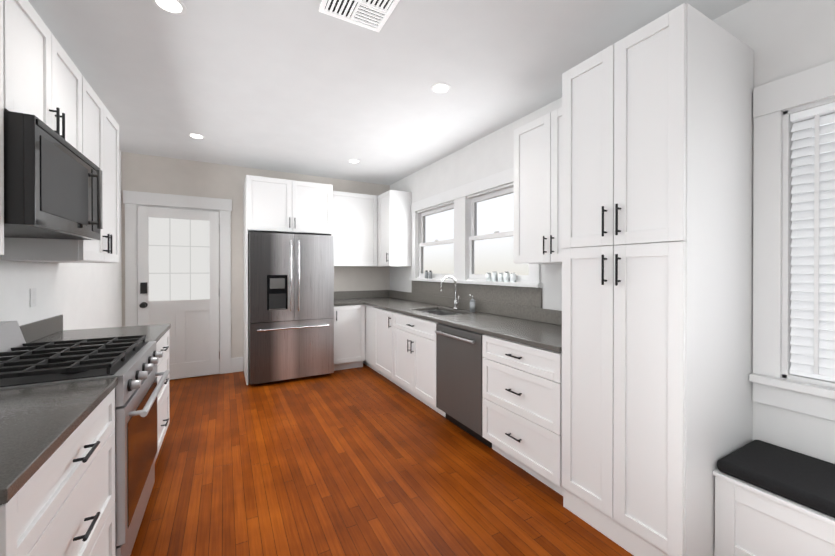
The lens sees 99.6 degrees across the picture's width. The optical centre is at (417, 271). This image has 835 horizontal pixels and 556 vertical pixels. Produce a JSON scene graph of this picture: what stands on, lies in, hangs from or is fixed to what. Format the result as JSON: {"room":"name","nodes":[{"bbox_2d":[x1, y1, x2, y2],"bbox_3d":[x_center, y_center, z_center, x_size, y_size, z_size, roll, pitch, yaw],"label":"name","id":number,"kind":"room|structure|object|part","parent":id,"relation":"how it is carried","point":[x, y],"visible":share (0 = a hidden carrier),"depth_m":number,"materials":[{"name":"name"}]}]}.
{"room":"kitchen","nodes":[
{"label":"kitchen","id":0,"kind":"room"},
{"bbox_2d":[0,150,121,329],"bbox_3d":[-1.794,-0.014,0.991,0.100,2.720,7.020,0,0,-29],"label":"wall","id":1,"kind":"structure","parent":0,"point":[77,296],"depth_m":2.67,"materials":[{"name":"white paint"}]},
{"bbox_2d":[0,0,3,254],"bbox_3d":[-1.446,-0.584,0.853,0.375,1.060,0.827,0,0,-29],"label":"cabinet","id":2,"kind":"object","parent":1,"relation":"attached to","point":[1,146],"visible":1,"depth_m":1.27,"materials":[{"name":"white wood"}]},
{"bbox_2d":[30,288,35,306],"bbox_3d":[-2.390,0.164,2.193,0.006,0.115,0.072,0,0,-29],"label":"electrical outlet","id":3,"kind":"object","parent":1,"relation":"attached to","point":[32,297],"visible":1,"depth_m":2.16,"materials":[{"name":"white plastic"}]},
{"bbox_2d":[3,0,81,152],"bbox_3d":[-1.840,-0.856,1.573,0.375,0.521,0.807,0,0,-29],"label":"wall cabinet","id":4,"kind":"object","parent":1,"relation":"attached to","point":[42,77],"visible":0.6,"depth_m":1.55,"materials":[{"name":"white wood"}]},
{"bbox_2d":[4,110,102,239],"bbox_3d":[-1.799,-0.384,1.597,0.468,0.415,0.802,0,0,-29],"label":"microwave","id":5,"kind":"object","parent":1,"relation":"attached to","point":[52,184],"visible":1,"depth_m":1.45,"materials":[{"name":"black"}]},
{"bbox_2d":[0,75,119,262],"bbox_3d":[-2.227,-0.589,2.281,0.375,1.060,0.797,0,0,-29],"label":"wall cabinet","id":6,"kind":"object","parent":1,"relation":"attached to","point":[100,137],"visible":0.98,"depth_m":2.23,"materials":[{"name":"white wood"}]},
{"bbox_2d":[121,152,389,379],"bbox_3d":[-1.968,-0.029,4.954,3.600,2.720,0.100,0,0,-29],"label":"wall","id":7,"kind":"structure","parent":0,"point":[153,174],"depth_m":4.64,"materials":[{"name":"beige paint"}]},
{"bbox_2d":[123,190,231,373],"bbox_3d":[-2.922,0.198,4.360,1.115,2.270,0.028,0,0,-29],"label":"door frame","id":8,"kind":"structure","parent":7,"relation":"attached to","point":[132,200],"depth_m":4.38,"materials":[{"name":"white wood"}]},
{"bbox_2d":[137,206,219,379],"bbox_3d":[-2.902,0.277,4.311,0.839,2.088,0.125,0,0,-29],"label":"back door","id":9,"kind":"structure","parent":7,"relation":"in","point":[178,268],"depth_m":4.36,"materials":[{"name":"white wood"}]},
{"bbox_2d":[231,357,242,372],"bbox_3d":[-2.876,1.238,4.395,1.265,0.190,0.018,0,0,-29],"label":"baseboard","id":10,"kind":"structure","parent":7,"relation":"attached to","point":[236,364],"depth_m":4.66,"materials":[{"name":"white wood"}]},
{"bbox_2d":[333,191,376,266],"bbox_3d":[-1.001,-0.601,5.207,0.756,1.060,0.376,0,0,-29],"label":"upper cabinet","id":11,"kind":"object","parent":7,"relation":"attached to","point":[355,227],"visible":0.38,"depth_m":5.10,"materials":[{"name":"white"}]},
{"bbox_2d":[375,195,388,266],"bbox_3d":[-0.523,-0.602,5.486,0.346,1.060,0.346,0,0,-29],"label":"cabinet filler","id":12,"kind":"object","parent":7,"relation":"attached to","point":[377,236],"visible":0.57,"depth_m":5.26,"materials":[{"name":"white wood"}]},
{"bbox_2d":[130,363,633,555],"bbox_3d":[0.419,1.371,2.265,5.200,0.060,7.120,0,0,-29],"label":"floor","id":13,"kind":"structure","parent":0,"point":[365,460],"depth_m":2.23,"materials":[{"name":"brown wood"}]},
{"bbox_2d":[0,388,115,555],"bbox_3d":[-1.308,0.909,0.934,0.688,0.875,0.827,0,0,-29],"label":"base cabinet","id":14,"kind":"object","parent":13,"relation":"on","point":[61,502],"visible":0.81,"depth_m":1.05,"materials":[{"name":"white wood"}]},
{"bbox_2d":[0,377,117,504],"bbox_3d":[-1.318,0.395,0.920,0.660,0.147,0.839,0,0,-29],"label":"countertop","id":15,"kind":"structure","parent":14,"relation":"on","point":[39,425],"depth_m":1.03,"materials":[{"name":"grey stone"}]},
{"bbox_2d":[0,321,169,555],"bbox_3d":[-1.668,0.803,1.673,0.733,1.080,0.802,0,0,-29],"label":"range","id":16,"kind":"object","parent":13,"relation":"on","point":[131,365],"visible":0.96,"depth_m":1.61,"materials":[{"name":"silver metal"}]},
{"bbox_2d":[156,330,169,458],"bbox_3d":[-2.090,0.903,2.362,0.688,0.875,0.797,0,0,-29],"label":"base cabinet","id":17,"kind":"object","parent":13,"relation":"on","point":[162,344],"visible":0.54,"depth_m":2.58,"materials":[{"name":"white wood"}]},
{"bbox_2d":[19,315,170,348],"bbox_3d":[-2.105,0.389,2.359,0.660,0.147,0.809,0,0,-29],"label":"countertop","id":18,"kind":"structure","parent":17,"relation":"on","point":[50,329],"depth_m":2.39,"materials":[{"name":"grey stone"}]},
{"bbox_2d":[243,175,332,384],"bbox_3d":[-1.702,0.102,4.634,1.020,2.460,0.712,0,0,-29],"label":"surround","id":19,"kind":"object","parent":13,"relation":"on","point":[277,205],"visible":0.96,"depth_m":4.32,"materials":[{"name":"white wood"}]},
{"bbox_2d":[248,232,333,384],"bbox_3d":[-1.654,0.442,4.548,0.960,1.780,0.857,0,0,-29],"label":"fridge","id":20,"kind":"object","parent":13,"relation":"on","point":[290,306],"visible":0.96,"depth_m":4.20,"materials":[{"name":"silver metal"}]},
{"bbox_2d":[334,304,364,370],"bbox_3d":[-1.059,0.893,4.995,0.444,0.875,0.702,0,0,-29],"label":"base cabinet","id":21,"kind":"object","parent":13,"relation":"on","point":[349,336],"visible":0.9,"depth_m":4.73,"materials":[{"name":"white wood"}]},
{"bbox_2d":[363,305,380,373],"bbox_3d":[-0.498,0.892,5.123,0.657,0.875,1.016,0,0,-29],"label":"base cabinet","id":22,"kind":"object","parent":13,"relation":"on","point":[369,336],"visible":0.17,"depth_m":4.70,"materials":[{"name":"white wood"}]},
{"bbox_2d":[334,281,561,352],"bbox_3d":[-0.008,0.398,3.760,1.104,0.519,3.874,0,0,-29],"label":"countertop","id":23,"kind":"structure","parent":22,"relation":"on","point":[521,315],"depth_m":3.40,"materials":[{"name":"grey stone"}]},
{"bbox_2d":[440,275,458,308],"bbox_3d":[0.360,0.235,3.882,0.233,0.377,0.095,0,0,-29],"label":"faucet","id":24,"kind":"object","parent":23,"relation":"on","point":[441,288],"visible":1,"depth_m":3.92,"materials":[{"name":"silver metal"}]},
{"bbox_2d":[469,295,474,311],"bbox_3d":[0.566,0.334,3.663,0.075,0.181,0.060,0,0,-29],"label":"soap dispenser","id":25,"kind":"object","parent":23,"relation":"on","point":[472,304],"visible":1,"depth_m":3.64,"materials":[{"name":"grey"}]},
{"bbox_2d":[374,307,399,386],"bbox_3d":[-0.139,0.895,4.409,0.712,0.875,0.577,0,0,-29],"label":"base cabinet","id":26,"kind":"object","parent":13,"relation":"on","point":[383,341],"visible":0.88,"depth_m":4.26,"materials":[{"name":"white wood"}]},
{"bbox_2d":[393,312,445,416],"bbox_3d":[0.226,0.898,3.742,0.712,0.875,0.937,0,0,-29],"label":"base cabinet","id":27,"kind":"object","parent":13,"relation":"on","point":[415,357],"visible":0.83,"depth_m":3.53,"materials":[{"name":"white wood"}]},
{"bbox_2d":[435,323,491,447],"bbox_3d":[0.576,0.903,3.033,0.678,0.870,0.637,0,0,-29],"label":"dishwasher","id":28,"kind":"object","parent":13,"relation":"on","point":[459,397],"visible":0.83,"depth_m":2.85,"materials":[{"name":"silver metal"}]},
{"bbox_2d":[482,334,562,495],"bbox_3d":[0.926,0.903,2.462,0.712,0.875,0.696,0,0,-29],"label":"drawers","id":29,"kind":"object","parent":13,"relation":"on","point":[522,406],"visible":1,"depth_m":2.25,"materials":[{"name":"white wood"}]},
{"bbox_2d":[562,3,753,555],"bbox_3d":[1.241,0.113,1.884,0.712,2.460,0.610,0,0,-29],"label":"pantry","id":30,"kind":"object","parent":13,"relation":"on","point":[657,244],"visible":0.96,"depth_m":1.64,"materials":[{"name":"white wood"}]},
{"bbox_2d":[713,469,834,555],"bbox_3d":[1.890,1.122,0.992,0.434,0.448,1.577,0,0,-29],"label":"storage bench","id":31,"kind":"object","parent":13,"relation":"on","point":[751,520],"visible":0.79,"depth_m":1.44,"materials":[{"name":"white wood"}]},
{"bbox_2d":[717,440,834,517],"bbox_3d":[1.892,0.869,0.991,0.423,0.056,1.567,0,0,-29],"label":"bench cushion","id":32,"kind":"object","parent":31,"relation":"on","point":[803,479],"visible":0.96,"depth_m":1.48,"materials":[{"name":"black fabric"}]},
{"bbox_2d":[28,0,750,184],"bbox_3d":[-0.283,-1.407,1.870,3.600,0.060,7.120,0,0,-29],"label":"ceiling","id":33,"kind":"structure","parent":0,"point":[305,87],"depth_m":2.42,"materials":[{"name":"white paint"}]},
{"bbox_2d":[152,0,185,14],"bbox_3d":[-1.279,-1.374,1.815,0.150,0.006,0.150,0,0,-29],"label":"recessed light","id":34,"kind":"object","parent":33,"relation":"in","point":[176,7],"visible":1,"depth_m":1.83,"materials":[{"name":"white plastic"}]},
{"bbox_2d":[188,133,204,138],"bbox_3d":[-2.258,-1.381,3.605,0.150,0.006,0.150,0,0,-29],"label":"recessed light","id":35,"kind":"object","parent":33,"relation":"in","point":[196,135],"visible":1,"depth_m":3.59,"materials":[{"name":"white plastic"}]},
{"bbox_2d":[348,159,359,162],"bbox_3d":[-0.799,-1.384,4.438,0.150,0.006,0.150,0,0,-29],"label":"recessed light","id":36,"kind":"object","parent":33,"relation":"in","point":[354,161],"visible":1,"depth_m":4.44,"materials":[{"name":"white"}]},
{"bbox_2d":[319,0,399,31],"bbox_3d":[-0.291,-1.371,1.791,0.340,0.012,0.330,0,0,-29],"label":"ceiling vent","id":37,"kind":"object","parent":33,"relation":"in","point":[373,15],"visible":1,"depth_m":1.85,"materials":[{"name":"white metal"}]},
{"bbox_2d":[431,83,450,92],"bbox_3d":[0.176,-1.377,2.657,0.150,0.006,0.150,0,0,-29],"label":"recessed light","id":38,"kind":"object","parent":33,"relation":"in","point":[440,87],"visible":1,"depth_m":2.64,"materials":[{"name":"white"}]},
{"bbox_2d":[390,0,834,463],"bbox_3d":[1.276,-0.021,2.672,0.100,2.720,7.020,0,0,-29],"label":"wall","id":39,"kind":"structure","parent":0,"point":[783,38],"depth_m":1.76,"materials":[{"name":"white paint"}]},
{"bbox_2d":[378,190,410,266],"bbox_3d":[-0.351,-0.600,5.141,0.375,1.060,0.419,0,0,-29],"label":"upper cabinet","id":40,"kind":"object","parent":39,"relation":"attached to","point":[394,228],"visible":1,"depth_m":4.99,"materials":[{"name":"white wood"}]},
{"bbox_2d":[409,167,542,287],"bbox_3d":[0.514,-0.411,4.008,0.162,1.090,2.340,0,0,-29],"label":"window","id":41,"kind":"structure","parent":39,"relation":"in","point":[491,244],"depth_m":3.89,"materials":[{"name":"white wood"}]},
{"bbox_2d":[427,270,431,278],"bbox_3d":[0.166,0.044,4.538,0.046,0.105,0.046,0,0,-44],"label":"jar","id":42,"kind":"object","parent":41,"relation":"attached to","point":[430,272],"depth_m":4.52,"materials":[{"name":"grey glass"}]},
{"bbox_2d":[486,272,489,280],"bbox_3d":[0.713,0.057,3.538,0.050,0.087,0.050,0,0,-44],"label":"jar","id":43,"kind":"object","parent":41,"relation":"attached to","point":[488,273],"depth_m":3.52,"materials":[{"name":"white glass"}]},
{"bbox_2d":[490,271,496,281],"bbox_3d":[0.756,0.051,3.459,0.050,0.099,0.050,0,0,-44],"label":"jar","id":44,"kind":"object","parent":41,"relation":"attached to","point":[494,272],"depth_m":3.44,"materials":[{"name":"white glass"}]},
{"bbox_2d":[496,272,500,281],"bbox_3d":[0.800,0.057,3.380,0.050,0.087,0.050,0,0,-44],"label":"jar","id":45,"kind":"object","parent":41,"relation":"attached to","point":[499,275],"depth_m":3.37,"materials":[{"name":"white glass"}]},
{"bbox_2d":[501,271,508,281],"bbox_3d":[0.838,0.051,3.310,0.050,0.099,0.050,0,0,-44],"label":"jar","id":46,"kind":"object","parent":41,"relation":"attached to","point":[506,276],"depth_m":3.30,"materials":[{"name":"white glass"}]},
{"bbox_2d":[507,272,515,281],"bbox_3d":[0.876,0.058,3.240,0.050,0.087,0.050,0,0,-44],"label":"jar","id":47,"kind":"object","parent":41,"relation":"attached to","point":[511,277],"depth_m":3.22,"materials":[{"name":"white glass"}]},
{"bbox_2d":[514,107,563,263],"bbox_3d":[1.067,-0.590,2.551,0.375,1.060,0.727,0,0,-29],"label":"wall cabinet","id":48,"kind":"object","parent":39,"relation":"attached to","point":[538,191],"visible":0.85,"depth_m":2.58,"materials":[{"name":"white wood"}]},
{"bbox_2d":[749,60,834,420],"bbox_3d":[2.022,-0.130,1.258,0.177,1.570,1.225,0,0,-29],"label":"window","id":49,"kind":"structure","parent":39,"relation":"in","point":[772,198],"depth_m":1.69,"materials":[{"name":"white wood"}]},
{"bbox_2d":[790,102,834,381],"bbox_3d":[2.015,-0.127,1.266,0.038,1.233,0.955,0,0,-29],"label":"window blind","id":50,"kind":"object","parent":49,"relation":"attached to","point":[812,324],"visible":0.92,"depth_m":1.62,"materials":[{"name":"white plastic"}]},
{"bbox_3d":[2.065,-0.125,1.293,0.070,1.240,0.965,0,0,-29],"label":"window bench sashes","id":51,"kind":"part","parent":49,"relation":"part of","materials":[{"name":"white wood"}]}
]}

